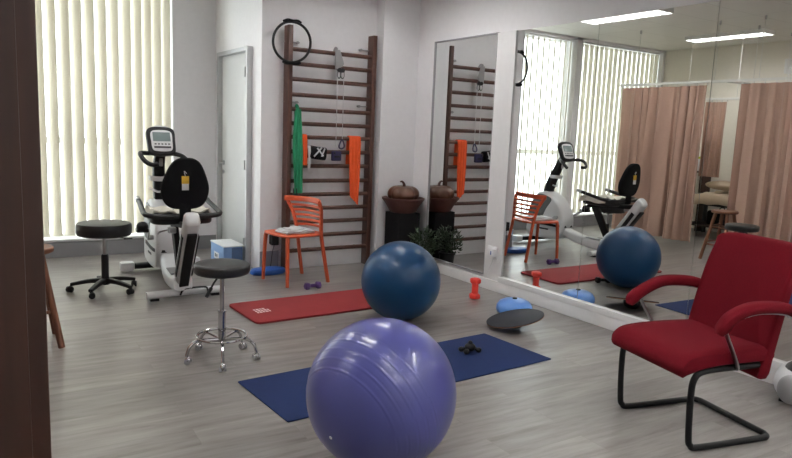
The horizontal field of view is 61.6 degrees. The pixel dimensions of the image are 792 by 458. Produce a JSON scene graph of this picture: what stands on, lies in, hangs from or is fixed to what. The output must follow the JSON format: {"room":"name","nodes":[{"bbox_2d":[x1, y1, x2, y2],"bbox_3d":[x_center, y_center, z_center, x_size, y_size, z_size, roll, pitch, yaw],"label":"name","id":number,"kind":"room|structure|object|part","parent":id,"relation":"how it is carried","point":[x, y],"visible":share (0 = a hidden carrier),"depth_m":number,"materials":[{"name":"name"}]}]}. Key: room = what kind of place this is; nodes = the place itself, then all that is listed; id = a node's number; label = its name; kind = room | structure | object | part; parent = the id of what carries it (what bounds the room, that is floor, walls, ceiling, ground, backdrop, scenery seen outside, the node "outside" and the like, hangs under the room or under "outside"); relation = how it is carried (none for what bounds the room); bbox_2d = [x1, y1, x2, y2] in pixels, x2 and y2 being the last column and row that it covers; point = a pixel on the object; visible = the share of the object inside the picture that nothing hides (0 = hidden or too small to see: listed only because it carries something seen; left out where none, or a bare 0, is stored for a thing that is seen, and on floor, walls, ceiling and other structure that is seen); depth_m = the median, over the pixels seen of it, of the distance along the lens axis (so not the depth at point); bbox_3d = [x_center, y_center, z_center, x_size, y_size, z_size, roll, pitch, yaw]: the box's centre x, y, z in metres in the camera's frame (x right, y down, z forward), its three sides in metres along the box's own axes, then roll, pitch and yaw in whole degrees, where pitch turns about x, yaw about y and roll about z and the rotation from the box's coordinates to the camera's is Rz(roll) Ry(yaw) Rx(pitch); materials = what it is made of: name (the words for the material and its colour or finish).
{"room":"care facility","nodes":[
{"label":"care facility","id":0,"kind":"room"},
{"bbox_2d":[47,0,215,242],"bbox_3d":[-4.087,-1.204,6.524,4.815,3.060,0.260,-3,10,-33],"label":"wall","id":1,"kind":"structure","parent":0,"point":[192,22],"depth_m":7.48,"materials":[{"name":"paint"}]},
{"bbox_2d":[44,0,143,242],"bbox_3d":[-3.376,-1.302,6.947,1.995,2.850,0.280,-3,10,-33],"label":"window","id":2,"kind":"structure","parent":1,"relation":"in","point":[64,238],"depth_m":7.06,"materials":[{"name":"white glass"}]},
{"bbox_2d":[35,0,133,236],"bbox_3d":[-3.523,-1.312,6.819,1.550,2.805,0.084,-3,10,-33],"label":"vertical blind","id":3,"kind":"object","parent":2,"relation":"attached to","point":[117,28],"visible":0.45,"depth_m":6.99,"materials":[{"name":"white fabric"}]},
{"bbox_3d":[-3.417,0.100,7.127,1.995,0.022,0.220,-3,10,-33],"label":"sill","id":4,"kind":"part","parent":2,"relation":"part of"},
{"bbox_2d":[130,0,170,231],"bbox_3d":[-2.702,-1.356,7.347,0.405,2.805,0.085,-3,10,-33],"label":"vertical blind","id":5,"kind":"object","parent":2,"relation":"attached to","point":[150,19],"visible":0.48,"depth_m":7.29,"materials":[{"name":"white fabric"}]},
{"bbox_2d":[44,235,215,258],"bbox_3d":[-4.113,0.252,6.593,4.715,0.160,0.015,-3,10,-33],"label":"baseboard","id":6,"kind":"structure","parent":1,"relation":"in","point":[120,246],"depth_m":7.18,"materials":[{"name":"grey paint"}]},
{"bbox_2d":[216,0,257,267],"bbox_3d":[-1.684,-1.197,7.152,0.100,3.060,1.300,-3,10,-33],"label":"wall","id":7,"kind":"structure","parent":0,"point":[236,20],"depth_m":6.81,"materials":[{"name":"paint"}]},
{"bbox_2d":[217,46,252,266],"bbox_3d":[-1.734,-0.778,7.144,0.114,2.230,0.940,-3,10,-33],"label":"door","id":8,"kind":"structure","parent":7,"relation":"in","point":[234,66],"depth_m":7.12,"materials":[{"name":"wood"}]},
{"bbox_2d":[256,0,420,268],"bbox_3d":[-0.580,-1.122,6.945,1.725,3.060,0.260,-3,10,-33],"label":"wall","id":9,"kind":"structure","parent":0,"point":[346,25],"depth_m":6.95,"materials":[{"name":"paint"}]},
{"bbox_2d":[259,250,278,266],"bbox_3d":[-1.291,0.323,6.760,0.200,0.200,0.012,-3,10,-33],"label":"baseboard","id":10,"kind":"structure","parent":9,"relation":"attached to","point":[275,255],"depth_m":6.76,"materials":[{"name":"white paint"}]},
{"bbox_2d":[269,235,278,265],"bbox_3d":[-1.234,0.241,6.752,0.096,0.381,0.062,-3,10,-33],"label":"power adapter","id":11,"kind":"object","parent":9,"relation":"attached to","point":[273,240],"visible":0.7,"depth_m":6.71,"materials":[{"name":"black plastic"}]},
{"bbox_2d":[280,24,377,268],"bbox_3d":[-0.686,-0.798,6.882,1.000,2.430,0.143,-3,10,-33],"label":"wall bars","id":12,"kind":"object","parent":9,"relation":"attached to","point":[370,70],"depth_m":6.90,"materials":[{"name":"brown wood"}]},
{"bbox_2d":[272,18,311,64],"bbox_3d":[-1.001,-1.800,6.401,0.398,0.428,0.059,-2,10,-30],"label":"ring","id":13,"kind":"object","parent":12,"relation":"hanging from","point":[287,20],"visible":1,"depth_m":6.38,"materials":[{"name":"black plastic"}]},
{"bbox_2d":[293,104,302,195],"bbox_3d":[-0.975,-0.772,6.620,0.101,0.931,0.100,2,8,-3],"label":"band","id":14,"kind":"object","parent":12,"relation":"hanging from","point":[297,129],"visible":0.98,"depth_m":6.60,"materials":[{"name":"green rubber"}]},
{"bbox_3d":[-0.934,-0.799,6.686,0.071,0.308,0.087,-3,10,-33],"label":"cloth strip","id":15,"kind":"part","parent":12,"relation":"part of","materials":[{"name":"orange fabric"}]},
{"bbox_2d":[307,145,326,168],"bbox_3d":[-0.816,-0.731,6.764,0.208,0.236,0.107,-3,10,-33],"label":"weight","id":16,"kind":"object","parent":12,"relation":"hanging from","point":[314,152],"visible":1,"depth_m":6.71,"materials":[{"name":"black fabric"}]},
{"bbox_2d":[314,147,325,156],"bbox_3d":[-0.772,-0.778,6.724,0.133,0.101,0.007,-3,10,-33],"label":"print","id":17,"kind":"object","parent":16,"relation":"attached to","point":[318,151],"depth_m":6.72,"materials":[{"name":"fabric"}]},
{"bbox_2d":[331,47,344,160],"bbox_3d":[-0.600,-1.276,6.815,0.150,1.147,0.137,-3,10,-33],"label":"pulley","id":18,"kind":"object","parent":12,"relation":"hanging from","point":[335,155],"visible":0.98,"depth_m":6.76,"materials":[{"name":"metal"}]},
{"bbox_3d":[-0.603,-1.236,6.772,0.007,0.780,0.010,-3,10,-33],"label":"cord","id":19,"kind":"part","parent":18,"relation":"part of","materials":[{"name":"white fabric"}]},
{"bbox_3d":[-0.594,-1.733,6.759,0.105,0.227,0.105,-3,10,-33],"label":"mount plate","id":20,"kind":"part","parent":18,"relation":"part of","materials":[{"name":"metal"}]},
{"bbox_3d":[-0.561,-0.874,6.858,0.076,0.109,0.021,-3,10,-33],"label":"handle","id":21,"kind":"part","parent":18,"relation":"part of","materials":[{"name":"plastic"}]},
{"bbox_3d":[-0.541,-1.274,6.806,0.007,0.710,0.010,-3,10,-33],"label":"cord","id":22,"kind":"part","parent":18,"relation":"part of","materials":[{"name":"white fabric"}]},
{"bbox_3d":[-0.456,-0.617,7.029,0.143,0.728,0.087,-3,10,-33],"label":"cloth strip","id":23,"kind":"part","parent":12,"relation":"part of","materials":[{"name":"orange fabric"}]},
{"bbox_2d":[46,248,791,457],"bbox_3d":[-0.947,0.991,3.330,6.640,0.100,9.660,-3,10,-33],"label":"floor","id":24,"kind":"structure","parent":0,"point":[121,385],"depth_m":3.87,"materials":[{"name":"laminate"}]},
{"bbox_2d":[44,244,64,348],"bbox_3d":[-2.351,0.430,4.247,0.374,0.638,0.374,-3,10,-33],"label":"wooden stool","id":25,"kind":"object","parent":24,"relation":"on","point":[52,312],"visible":0.29,"depth_m":4.21,"materials":[{"name":"brown wood"}]},
{"bbox_3d":[-2.339,0.131,4.204,0.314,0.034,0.314,-3,10,-33],"label":"seat","id":26,"kind":"part","parent":25,"relation":"part of","materials":[{"name":"brown wood"}]},
{"bbox_3d":[-2.316,0.422,4.414,0.041,0.609,0.170,4,9,12],"label":"leg","id":27,"kind":"part","parent":25,"relation":"part of","materials":[{"name":"brown wood"}]},
{"bbox_2d":[66,219,136,298],"bbox_3d":[-2.456,0.238,5.644,0.528,0.597,0.560,5,9,18],"label":"stool","id":28,"kind":"object","parent":24,"relation":"on","point":[103,229],"visible":1,"depth_m":5.58,"materials":[{"name":"black leather"}]},
{"bbox_3d":[-2.466,-0.004,5.617,0.438,0.112,0.438,-3,10,-33],"label":"seat","id":29,"kind":"part","parent":28,"relation":"part of","materials":[{"name":"black leather"}]},
{"bbox_2d":[119,125,224,301],"bbox_3d":[-1.928,-0.189,5.862,0.770,1.418,1.763,-2,10,-30],"label":"bike","id":30,"kind":"object","parent":24,"relation":"on","point":[171,241],"visible":0.98,"depth_m":5.46,"materials":[{"name":"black plastic"}]},
{"bbox_3d":[-1.997,-0.165,5.353,0.580,0.127,0.221,8,10,35],"label":"armrest","id":31,"kind":"part","parent":30,"relation":"part of","materials":[{"name":"black plastic"}]},
{"bbox_3d":[-1.832,0.017,5.309,0.149,0.070,0.068,0,9,-15],"label":"seat lever","id":32,"kind":"part","parent":30,"relation":"part of","materials":[{"name":"metal"}]},
{"bbox_3d":[-1.767,-0.044,5.470,0.090,0.110,0.754,-2,10,-30],"label":"slide rail","id":33,"kind":"part","parent":30,"relation":"part of","materials":[{"name":"black metal"}]},
{"bbox_2d":[145,205,210,213],"bbox_3d":[-1.841,-0.144,5.592,0.514,0.107,0.404,-2,10,-30],"label":"towel","id":34,"kind":"object","parent":30,"relation":"on","point":[160,209],"visible":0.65,"depth_m":5.51,"materials":[{"name":"white fabric"}]},
{"bbox_3d":[-1.832,-0.106,5.580,0.486,0.075,0.500,-2,10,-30],"label":"seat","id":35,"kind":"part","parent":30,"relation":"part of","materials":[{"name":"black leather"}]},
{"bbox_3d":[-1.658,-0.357,5.241,0.370,0.411,0.125,-2,10,-30],"label":"backrest","id":36,"kind":"part","parent":30,"relation":"part of","materials":[{"name":"black fabric"}]},
{"bbox_3d":[-1.688,0.192,5.352,0.129,0.710,0.541,-2,10,-30],"label":"post","id":37,"kind":"part","parent":30,"relation":"part of","materials":[{"name":"white plastic"}]},
{"bbox_3d":[-1.685,0.512,5.562,0.246,0.068,0.033,-3,10,-35],"label":"carry handle","id":38,"kind":"part","parent":30,"relation":"part of","materials":[{"name":"white plastic"}]},
{"bbox_3d":[-1.558,-0.183,5.604,0.221,0.127,0.580,1,8,-6],"label":"armrest","id":39,"kind":"part","parent":30,"relation":"part of","materials":[{"name":"black plastic"}]},
{"bbox_2d":[184,258,260,371],"bbox_3d":[-1.093,0.508,4.116,0.447,0.615,0.495,-3,10,-33],"label":"stool","id":40,"kind":"object","parent":24,"relation":"on","point":[216,268],"visible":1,"depth_m":4.06,"materials":[{"name":"black metal"}]},
{"bbox_3d":[-1.190,0.722,4.088,0.217,0.100,0.021,-3,10,-34],"label":"leg","id":41,"kind":"part","parent":40,"relation":"part of","materials":[{"name":"silver metal"}]},
{"bbox_3d":[-1.185,0.701,4.230,0.217,0.100,0.021,9,11,37],"label":"leg","id":42,"kind":"part","parent":40,"relation":"part of","materials":[{"name":"silver metal"}]},
{"bbox_3d":[-1.069,0.238,4.086,0.338,0.070,0.338,-3,10,-33],"label":"seat","id":43,"kind":"part","parent":40,"relation":"part of","materials":[{"name":"black leather"}]},
{"bbox_3d":[-1.079,0.495,4.123,0.054,0.400,0.054,-3,10,-33],"label":"post","id":44,"kind":"part","parent":40,"relation":"part of","materials":[{"name":"silver metal"}]},
{"bbox_3d":[-1.055,0.735,4.039,0.021,0.100,0.217,0,9,-16],"label":"leg","id":45,"kind":"part","parent":40,"relation":"part of","materials":[{"name":"silver metal"}]},
{"bbox_3d":[-1.046,0.701,4.270,0.021,0.100,0.217,5,9,20],"label":"leg","id":46,"kind":"part","parent":40,"relation":"part of","materials":[{"name":"silver metal"}]},
{"bbox_3d":[-0.966,0.722,4.152,0.217,0.100,0.021,3,8,2],"label":"leg","id":47,"kind":"part","parent":40,"relation":"part of","materials":[{"name":"silver metal"}]},
{"bbox_2d":[210,239,244,259],"bbox_3d":[-1.782,0.253,7.026,0.230,0.222,0.440,-3,10,-33],"label":"carton","id":48,"kind":"object","parent":24,"relation":"on","point":[220,248],"visible":0.81,"depth_m":6.88,"materials":[{"name":"blue cardboard"}]},
{"bbox_3d":[-1.777,0.149,7.011,0.230,0.012,0.440,-3,10,-33],"label":"box lid","id":49,"kind":"part","parent":48,"relation":"part of","materials":[{"name":"white paper"}]},
{"bbox_2d":[250,266,285,275],"bbox_3d":[-1.276,0.415,6.624,0.368,0.058,0.200,-3,10,-33],"label":"foam roller","id":50,"kind":"object","parent":24,"relation":"on","point":[269,270],"visible":0.94,"depth_m":6.56,"materials":[{"name":"blue plastic"}]},
{"bbox_2d":[261,195,329,287],"bbox_3d":[-0.958,0.101,6.319,0.494,0.800,0.604,-5,11,-42],"label":"plastic chair","id":51,"kind":"object","parent":24,"relation":"on","point":[288,198],"visible":0.94,"depth_m":6.33,"materials":[{"name":"orange plastic"}]},
{"bbox_3d":[-1.250,0.251,6.349,0.044,0.465,0.062,-5,11,-42],"label":"leg","id":52,"kind":"part","parent":51,"relation":"part of","materials":[{"name":"orange plastic"}]},
{"bbox_3d":[-0.988,0.304,6.061,0.044,0.465,0.062,-5,11,-42],"label":"leg","id":53,"kind":"part","parent":51,"relation":"part of","materials":[{"name":"orange plastic"}]},
{"bbox_3d":[-0.968,0.037,6.298,0.460,0.023,0.456,-5,11,-42],"label":"seat","id":54,"kind":"part","parent":51,"relation":"part of","materials":[{"name":"orange plastic"}]},
{"bbox_3d":[-1.006,0.066,6.586,0.208,0.787,0.081,-1,9,-21],"label":"leg","id":55,"kind":"part","parent":51,"relation":"part of","materials":[{"name":"orange plastic"}]},
{"bbox_2d":[275,226,314,234],"bbox_3d":[-0.953,0.007,6.245,0.324,0.054,0.248,-5,11,-41],"label":"folded towel","id":56,"kind":"object","parent":51,"relation":"on","point":[293,229],"visible":1,"depth_m":6.18,"materials":[{"name":"white fabric"}]},
{"bbox_3d":[-0.858,-0.274,6.340,0.125,0.058,0.598,-5,11,-42],"label":"rail","id":57,"kind":"part","parent":51,"relation":"part of","materials":[{"name":"orange plastic"}]},
{"bbox_3d":[-0.696,0.129,6.244,0.081,0.787,0.208,7,9,27],"label":"leg","id":58,"kind":"part","parent":51,"relation":"part of","materials":[{"name":"orange plastic"}]},
{"bbox_2d":[229,289,371,323],"bbox_3d":[-0.516,0.616,5.593,1.651,0.018,0.627,-3,10,-33],"label":"exercise mat","id":59,"kind":"object","parent":24,"relation":"on","point":[266,311],"visible":0.68,"depth_m":5.39,"materials":[{"name":"red rubber"}]},
{"bbox_2d":[304,281,321,289],"bbox_3d":[-0.761,0.516,6.072,0.160,0.059,0.068,-4,10,-37],"label":"dumbbell","id":60,"kind":"object","parent":24,"relation":"on","point":[307,286],"visible":1,"depth_m":6.06,"materials":[{"name":"purple plastic"}]},
{"bbox_2d":[306,317,455,457],"bbox_3d":[-0.063,0.712,2.890,0.650,0.649,0.650,10,11,42],"label":"exercise ball","id":61,"kind":"object","parent":24,"relation":"on","point":[380,387],"visible":1,"depth_m":2.64,"materials":[{"name":"purple rubber"}]},
{"bbox_2d":[238,333,550,421],"bbox_3d":[0.063,0.866,4.095,1.926,0.006,0.636,-4,10,-36],"label":"exercise mat","id":62,"kind":"object","parent":24,"relation":"on","point":[284,393],"visible":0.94,"depth_m":4.11,"materials":[{"name":"blue rubber"}]},
{"bbox_2d":[458,340,481,353],"bbox_3d":[0.496,0.785,4.455,0.143,0.080,0.106,-3,10,-33],"label":"knobbed massager","id":63,"kind":"object","parent":62,"relation":"on","point":[469,346],"visible":1,"depth_m":4.44,"materials":[{"name":"black plastic"}]},
{"bbox_2d":[361,241,440,320],"bbox_3d":[0.038,0.400,5.162,0.616,0.615,0.616,-3,10,-33],"label":"exercise ball","id":64,"kind":"object","parent":24,"relation":"on","point":[401,280],"visible":0.88,"depth_m":4.94,"materials":[{"name":"blue rubber"}]},
{"bbox_2d":[384,211,419,244],"bbox_3d":[0.059,0.115,7.178,0.270,0.600,0.270,-3,10,-33],"label":"pedestal","id":65,"kind":"object","parent":24,"relation":"on","point":[398,226],"visible":0.38,"depth_m":7.05,"materials":[{"name":"black wood"}]},
{"bbox_2d":[382,196,424,213],"bbox_3d":[0.075,-0.260,7.123,0.460,0.158,0.460,-3,10,-33],"label":"bowl","id":66,"kind":"object","parent":65,"relation":"on","point":[403,206],"visible":0.92,"depth_m":6.97,"materials":[{"name":"ceramic"}]},
{"bbox_2d":[387,181,418,199],"bbox_3d":[0.080,-0.397,7.103,0.338,0.242,0.350,-3,10,-33],"label":"pumpkin","id":67,"kind":"object","parent":66,"relation":"in","point":[404,192],"visible":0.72,"depth_m":6.97,"materials":[{"name":"ceramic"}]},
{"bbox_2d":[408,225,438,254],"bbox_3d":[0.274,0.208,6.956,0.324,0.496,0.325,-3,10,-33],"label":"potted plant","id":68,"kind":"object","parent":24,"relation":"on","point":[426,234],"visible":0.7,"depth_m":6.93,"materials":[{"name":"green plant"}]},
{"bbox_2d":[469,277,480,298],"bbox_3d":[0.707,0.531,5.947,0.104,0.185,0.090,-3,10,-33],"label":"dumbbell","id":69,"kind":"object","parent":24,"relation":"on","point":[474,294],"visible":1,"depth_m":5.92,"materials":[{"name":"red plastic"}]},
{"bbox_2d":[496,297,531,312],"bbox_3d":[0.983,0.632,5.517,0.300,0.133,0.300,-3,10,-33],"label":"cushion","id":70,"kind":"object","parent":24,"relation":"on","point":[508,303],"visible":0.8,"depth_m":5.44,"materials":[{"name":"blue plastic"}]},
{"bbox_2d":[486,309,543,328],"bbox_3d":[0.907,0.692,5.067,0.433,0.134,0.435,-3,10,-33],"label":"board","id":71,"kind":"object","parent":24,"relation":"on","point":[517,318],"visible":1,"depth_m":5.03,"materials":[{"name":"black plastic"}]},
{"bbox_2d":[611,232,791,450],"bbox_3d":[1.573,0.534,3.414,0.729,0.988,0.658,-1,9,-19],"label":"armchair","id":72,"kind":"object","parent":24,"relation":"on","point":[740,306],"visible":1,"depth_m":3.35,"materials":[{"name":"red fabric"}]},
{"bbox_3d":[1.500,0.594,3.397,0.579,0.120,0.524,-1,9,-19],"label":"seat","id":73,"kind":"part","parent":72,"relation":"part of","materials":[{"name":"red fabric"}]},
{"bbox_3d":[1.551,0.818,3.452,0.568,0.414,0.532,-1,9,-19],"label":"tube frame","id":74,"kind":"part","parent":72,"relation":"part of","materials":[{"name":"black metal"}]},
{"bbox_3d":[1.808,0.370,3.471,0.244,0.662,0.536,-1,9,-19],"label":"backrest","id":75,"kind":"part","parent":72,"relation":"part of","materials":[{"name":"red fabric"}]},
{"bbox_2d":[773,360,791,404],"bbox_3d":[2.328,0.882,3.879,0.210,0.219,0.430,9,10,36],"label":"foot massager","id":76,"kind":"object","parent":24,"relation":"on","point":[782,381],"visible":1,"depth_m":3.75,"materials":[{"name":"white plastic"}]},
{"bbox_3d":[2.328,0.819,3.866,0.120,0.090,0.240,9,10,36],"label":"control panel","id":77,"kind":"part","parent":76,"relation":"part of","materials":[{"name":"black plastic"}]},
{"bbox_2d":[413,0,720,275],"bbox_3d":[2.278,-0.611,4.253,0.120,3.060,8.160,-3,10,-33],"label":"wall","id":78,"kind":"structure","parent":0,"point":[440,20],"depth_m":6.41,"materials":[{"name":"paint"}]},
{"bbox_2d":[425,32,500,274],"bbox_3d":[0.635,-0.751,6.653,0.030,2.264,0.989,-3,10,-33],"label":"wall mirror","id":79,"kind":"object","parent":78,"relation":"attached to","point":[464,70],"visible":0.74,"depth_m":6.62,"materials":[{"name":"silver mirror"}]},
{"bbox_2d":[487,245,497,276],"bbox_3d":[0.888,0.313,6.263,0.056,0.300,0.130,-3,10,-33],"label":"wall socket","id":80,"kind":"object","parent":78,"relation":"attached to","point":[492,253],"visible":1,"depth_m":6.23,"materials":[{"name":"white plastic"}]},
{"bbox_3d":[0.892,0.224,6.250,0.055,0.120,0.130,-3,10,-33],"label":"socket plate","id":81,"kind":"part","parent":80,"relation":"part of","materials":[{"name":"white plastic"}]},
{"bbox_2d":[483,30,518,280],"bbox_3d":[0.967,-0.648,6.144,0.034,2.280,0.244,-3,10,-33],"label":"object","id":82,"kind":"structure","parent":78,"relation":"attached to","point":[507,41],"depth_m":6.11,"materials":[{"name":"white paint"}]},
{"bbox_2d":[502,19,599,299],"bbox_3d":[1.286,-0.587,5.661,0.014,2.225,0.906,-3,10,-33],"label":"wall mirror","id":83,"kind":"object","parent":78,"relation":"attached to","point":[555,75],"visible":1,"depth_m":5.62,"materials":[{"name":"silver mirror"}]},
{"bbox_2d":[436,261,784,383],"bbox_3d":[2.176,0.863,4.381,0.045,0.100,7.860,-3,10,-33],"label":"baseboard","id":84,"kind":"structure","parent":78,"relation":"attached to","point":[591,317],"depth_m":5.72,"materials":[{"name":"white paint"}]},
{"bbox_2d":[577,1,720,320],"bbox_3d":[1.797,-0.451,4.878,0.014,2.225,0.976,-3,10,-33],"label":"wall mirror","id":85,"kind":"object","parent":78,"relation":"attached to","point":[654,69],"visible":0.86,"depth_m":4.82,"materials":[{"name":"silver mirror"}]},
{"bbox_2d":[687,0,791,361],"bbox_3d":[2.327,-0.311,4.066,0.014,2.225,0.976,-3,10,-33],"label":"wall mirror","id":86,"kind":"object","parent":78,"relation":"attached to","point":[746,181],"visible":0.62,"depth_m":4.18,"materials":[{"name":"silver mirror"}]},
{"bbox_3d":[-1.489,-0.166,0.164,2.210,3.060,0.070,-3,10,-33],"label":"wall","id":87,"kind":"structure","parent":0,"visible":0},
{"bbox_2d":[0,0,32,457],"bbox_3d":[-0.541,-0.205,0.698,0.244,3.060,0.060,-3,10,-33],"label":"trim","id":88,"kind":"structure","parent":87,"relation":"attached to","point":[15,397],"depth_m":0.77,"materials":[{"name":"brown wood"}]},
{"bbox_2d":[14,0,51,457],"bbox_3d":[-0.498,-0.216,0.781,0.126,3.060,0.105,-3,10,-33],"label":"trim","id":89,"kind":"structure","parent":87,"relation":"attached to","point":[25,16],"depth_m":0.80,"materials":[{"name":"brown wood"}]}
]}

